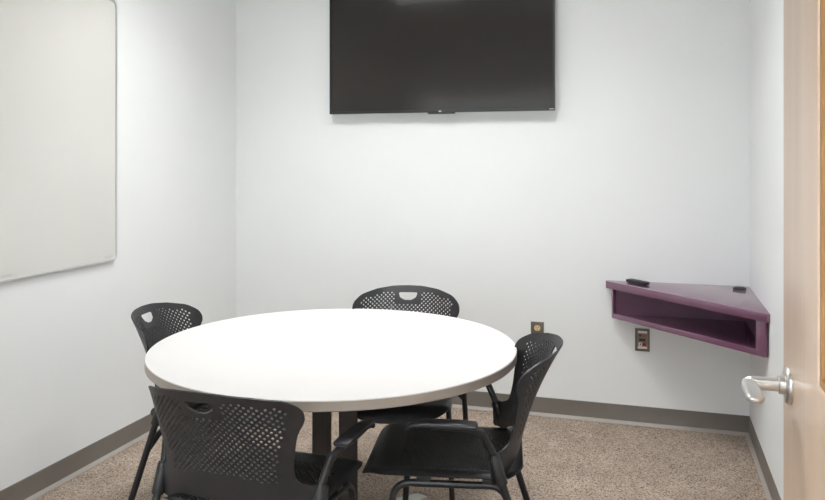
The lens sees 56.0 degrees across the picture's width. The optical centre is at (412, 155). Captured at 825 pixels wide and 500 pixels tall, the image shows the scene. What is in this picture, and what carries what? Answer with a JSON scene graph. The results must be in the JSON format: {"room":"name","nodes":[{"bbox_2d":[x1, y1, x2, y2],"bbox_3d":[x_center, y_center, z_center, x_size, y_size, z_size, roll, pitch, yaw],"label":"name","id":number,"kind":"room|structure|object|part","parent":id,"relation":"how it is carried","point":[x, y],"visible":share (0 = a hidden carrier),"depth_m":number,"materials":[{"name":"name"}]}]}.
{"room":"small meeting room","nodes":[
{"label":"small meeting room","id":0,"kind":"room"},
{"bbox_2d":[0,0,235,490],"bbox_3d":[-1.685,0.100,3.247,0.120,2.700,3.497,0,0,17],"label":"wall","id":1,"kind":"structure","parent":0,"point":[73,375],"depth_m":3.95,"materials":[{"name":"paint"}]},
{"bbox_2d":[0,0,116,282],"bbox_3d":[-1.716,-0.125,2.908,0.018,1.270,1.830,0,0,17],"label":"whiteboard","id":2,"kind":"object","parent":1,"relation":"attached to","point":[58,58],"visible":1,"depth_m":3.40,"materials":[{"name":"ceramic"}]},
{"bbox_2d":[0,414,159,499],"bbox_3d":[-1.600,1.399,3.284,0.021,0.101,3.377,0,0,17],"label":"baseboard","id":3,"kind":"structure","parent":1,"relation":"attached to","point":[32,487],"depth_m":3.53,"materials":[{"name":"rubber"}]},
{"bbox_2d":[35,408,766,499],"bbox_3d":[-0.040,1.500,1.570,7.400,0.100,5.977,0,0,17],"label":"floor","id":4,"kind":"structure","parent":0,"point":[564,459],"depth_m":3.60,"materials":[{"name":"carpet"}]},
{"bbox_2d":[128,302,285,499],"bbox_3d":[-0.800,1.037,3.171,0.668,0.826,0.652,0,0,9],"label":"armchair","id":5,"kind":"object","parent":4,"relation":"on","point":[151,333],"visible":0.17,"depth_m":3.21,"materials":[{"name":"plastic"}]},
{"bbox_3d":[-1.039,1.226,2.928,0.159,0.432,0.025,0,0,0],"label":"leg","id":6,"kind":"part","parent":5,"relation":"part of","materials":[{"name":"black metal"}]},
{"bbox_3d":[-1.010,0.820,3.204,0.242,0.392,0.564,0,0,9],"label":"backrest","id":7,"kind":"part","parent":5,"relation":"part of","materials":[{"name":"grey plastic"}]},
{"bbox_3d":[-0.797,1.236,2.929,0.430,0.405,0.085,0,0,9],"label":"leg","id":8,"kind":"part","parent":5,"relation":"part of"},
{"bbox_3d":[-0.733,1.028,3.160,0.532,0.078,0.459,0,0,9],"label":"seat","id":9,"kind":"part","parent":5,"relation":"part of","materials":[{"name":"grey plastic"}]},
{"bbox_2d":[148,386,374,499],"bbox_3d":[-0.470,1.037,2.361,0.652,0.826,0.668,0,0,19],"label":"armchair","id":10,"kind":"object","parent":4,"relation":"on","point":[254,471],"visible":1,"depth_m":2.14,"materials":[{"name":"black plastic"}]},
{"bbox_3d":[-0.798,1.226,2.265,0.025,0.432,0.159,0,0,28],"label":"leg","id":11,"kind":"part","parent":10,"relation":"part of","materials":[{"name":"black metal"}]},
{"bbox_3d":[-0.448,1.028,2.425,0.459,0.078,0.532,0,0,19],"label":"seat","id":12,"kind":"part","parent":10,"relation":"part of","materials":[{"name":"grey plastic"}]},
{"bbox_3d":[-0.232,1.236,2.321,0.085,0.405,0.430,0,0,19],"label":"leg","id":13,"kind":"part","parent":10,"relation":"part of","materials":[{"name":"black metal"}]},
{"bbox_2d":[144,309,516,499],"bbox_3d":[-0.293,1.081,2.940,1.368,0.737,1.368,0,0,17],"label":"round table","id":14,"kind":"object","parent":4,"relation":"on","point":[321,362],"visible":0.91,"depth_m":2.74,"materials":[{"name":"white laminate"}]},
{"bbox_2d":[337,285,467,499],"bbox_3d":[-0.047,1.037,3.414,0.652,0.826,0.668,0,0,5],"label":"armchair","id":15,"kind":"object","parent":4,"relation":"on","point":[434,409],"visible":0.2,"depth_m":3.62,"materials":[{"name":"plastic"}]},
{"bbox_3d":[-0.053,1.028,3.346,0.459,0.078,0.532,0,0,5],"label":"seat","id":16,"kind":"part","parent":15,"relation":"part of","materials":[{"name":"grey plastic"}]},
{"bbox_3d":[-0.029,0.820,3.627,0.564,0.392,0.242,0,0,5],"label":"backrest","id":17,"kind":"part","parent":15,"relation":"part of","materials":[{"name":"grey plastic"}]},
{"bbox_3d":[0.186,1.236,3.353,0.085,0.406,0.430,0,0,5],"label":"leg","id":18,"kind":"part","parent":15,"relation":"part of","materials":[{"name":"black metal"}]},
{"bbox_3d":[0.246,1.226,3.588,0.025,0.432,0.159,0,0,14],"label":"leg","id":19,"kind":"part","parent":15,"relation":"part of","materials":[{"name":"black metal"}]},
{"bbox_2d":[362,333,562,499],"bbox_3d":[0.179,1.037,2.672,0.668,0.826,0.652,0,0,7],"label":"armchair","id":20,"kind":"object","parent":4,"relation":"on","point":[424,449],"visible":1,"depth_m":2.56,"materials":[{"name":"plastic"}]},
{"bbox_3d":[0.166,1.236,2.913,0.430,0.405,0.085,0,0,7],"label":"leg","id":21,"kind":"part","parent":20,"relation":"part of","materials":[{"name":"black metal"}]},
{"bbox_3d":[0.036,1.025,2.482,0.044,0.024,0.028,0,0,7],"label":"seat mount","id":22,"kind":"part","parent":20,"relation":"part of","materials":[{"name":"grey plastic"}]},
{"bbox_3d":[0.112,1.028,2.680,0.532,0.078,0.459,0,0,7],"label":"seat","id":23,"kind":"part","parent":20,"relation":"part of","materials":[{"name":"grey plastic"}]},
{"bbox_3d":[0.110,1.236,2.440,0.430,0.406,0.085,0,0,7],"label":"leg","id":24,"kind":"part","parent":20,"relation":"part of","materials":[{"name":"black metal"}]},
{"bbox_3d":[0.244,1.025,2.457,0.044,0.024,0.028,0,0,7],"label":"seat mount","id":25,"kind":"part","parent":20,"relation":"part of","materials":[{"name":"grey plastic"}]},
{"bbox_3d":[0.343,1.226,2.373,0.159,0.432,0.025,0,0,16],"label":"leg","id":26,"kind":"part","parent":20,"relation":"part of","materials":[{"name":"black metal"}]},
{"bbox_3d":[0.409,1.226,2.924,0.159,0.432,0.025,0,0,-2],"label":"leg","id":27,"kind":"part","parent":20,"relation":"part of","materials":[{"name":"black metal"}]},
{"bbox_3d":[0.391,0.820,2.647,0.242,0.392,0.564,0,0,7],"label":"backrest","id":28,"kind":"part","parent":20,"relation":"part of","materials":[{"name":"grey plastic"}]},
{"bbox_2d":[236,0,749,415],"bbox_3d":[0.335,0.100,4.518,3.234,2.700,0.120,0,0,17],"label":"wall","id":29,"kind":"structure","parent":0,"point":[639,169],"depth_m":4.33,"materials":[{"name":"paint"}]},
{"bbox_2d":[330,0,555,113],"bbox_3d":[0.152,-0.633,4.473,1.335,0.783,0.072,0,0,17],"label":"television","id":30,"kind":"object","parent":29,"relation":"attached to","point":[387,56],"visible":1,"depth_m":4.44,"materials":[{"name":"black metal"}]},
{"bbox_2d":[531,321,543,333],"bbox_3d":[0.699,0.987,4.339,0.072,0.116,0.009,0,0,17],"label":"power outlet","id":31,"kind":"object","parent":29,"relation":"attached to","point":[536,327],"visible":0.66,"depth_m":4.34,"materials":[{"name":"brown metal"}]},
{"bbox_2d":[534,325,539,330],"bbox_3d":[0.698,0.963,4.336,0.034,0.029,0.003,0,0,17],"label":"socket","id":32,"kind":"object","parent":31,"relation":"attached to","point":[536,327],"depth_m":4.34,"materials":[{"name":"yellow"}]},
{"bbox_2d":[451,391,748,435],"bbox_3d":[0.315,1.399,4.451,2.994,0.101,0.021,0,0,17],"label":"baseboard","id":33,"kind":"structure","parent":29,"relation":"attached to","point":[697,421],"depth_m":4.20,"materials":[{"name":"rubber"}]},
{"bbox_2d":[635,328,649,351],"bbox_3d":[1.238,0.990,4.172,0.076,0.122,0.011,0,0,17],"label":"plate","id":34,"kind":"object","parent":29,"relation":"attached to","point":[642,336],"visible":1,"depth_m":4.17,"materials":[{"name":"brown metal"}]},
{"bbox_2d":[606,280,769,357],"bbox_3d":[1.294,0.772,3.776,0.722,0.201,0.733,0,0,17],"label":"corner shelf","id":35,"kind":"object","parent":29,"relation":"attached to","point":[732,317],"visible":1,"depth_m":3.89,"materials":[{"name":"laminate"}]},
{"bbox_2d":[626,278,649,285],"bbox_3d":[1.187,0.665,4.087,0.042,0.023,0.138,0,0,-30],"label":"remote control","id":36,"kind":"object","parent":35,"relation":"on","point":[631,281],"visible":1,"depth_m":4.07,"materials":[{"name":"black plastic"}]},
{"bbox_3d":[1.417,0.794,4.112,0.685,0.158,0.019,0,0,17],"label":"panel","id":37,"kind":"part","parent":35,"relation":"part of","materials":[{"name":"purple wood"}]},
{"bbox_3d":[1.299,0.860,3.787,0.018,0.027,0.886,0,0,-29],"label":"rail","id":38,"kind":"part","parent":35,"relation":"part of","materials":[{"name":"laminate"}]},
{"bbox_3d":[1.294,0.696,3.776,0.722,0.038,0.733,0,0,17],"label":"panel","id":39,"kind":"part","parent":35,"relation":"part of","materials":[{"name":"laminate"}]},
{"bbox_3d":[1.314,0.864,3.800,0.660,0.018,0.638,0,0,17],"label":"panel","id":40,"kind":"part","parent":35,"relation":"part of","materials":[{"name":"laminate"}]},
{"bbox_3d":[1.636,0.794,3.689,0.019,0.158,0.660,0,0,17],"label":"panel","id":41,"kind":"part","parent":35,"relation":"part of","materials":[{"name":"purple wood"}]},
{"bbox_2d":[750,0,783,499],"bbox_3d":[1.292,0.100,2.332,0.120,2.700,3.497,0,0,17],"label":"wall","id":42,"kind":"structure","parent":0,"point":[766,16],"depth_m":3.37,"materials":[{"name":"paint"}]},
{"bbox_2d":[746,416,780,499],"bbox_3d":[1.242,1.399,2.410,0.021,0.101,3.377,0,0,17],"label":"baseboard","id":43,"kind":"structure","parent":42,"relation":"attached to","point":[769,486],"depth_m":3.52,"materials":[{"name":"rubber"}]},
{"bbox_3d":[1.962,0.100,0.359,2.860,2.700,0.120,0,0,17],"label":"wall","id":44,"kind":"structure","parent":0,"visible":0},
{"bbox_2d":[741,0,824,499],"bbox_3d":[0.726,0.384,1.303,0.246,2.108,0.947,0,0,17],"label":"door","id":45,"kind":"structure","parent":44,"relation":"in","point":[801,384],"depth_m":1.52,"materials":[{"name":"brown wood"}]},
{"bbox_3d":[0.745,0.498,1.647,0.081,0.027,0.137,0,0,17],"label":"lever","id":46,"kind":"part","parent":45,"relation":"part of","materials":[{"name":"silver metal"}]}
]}

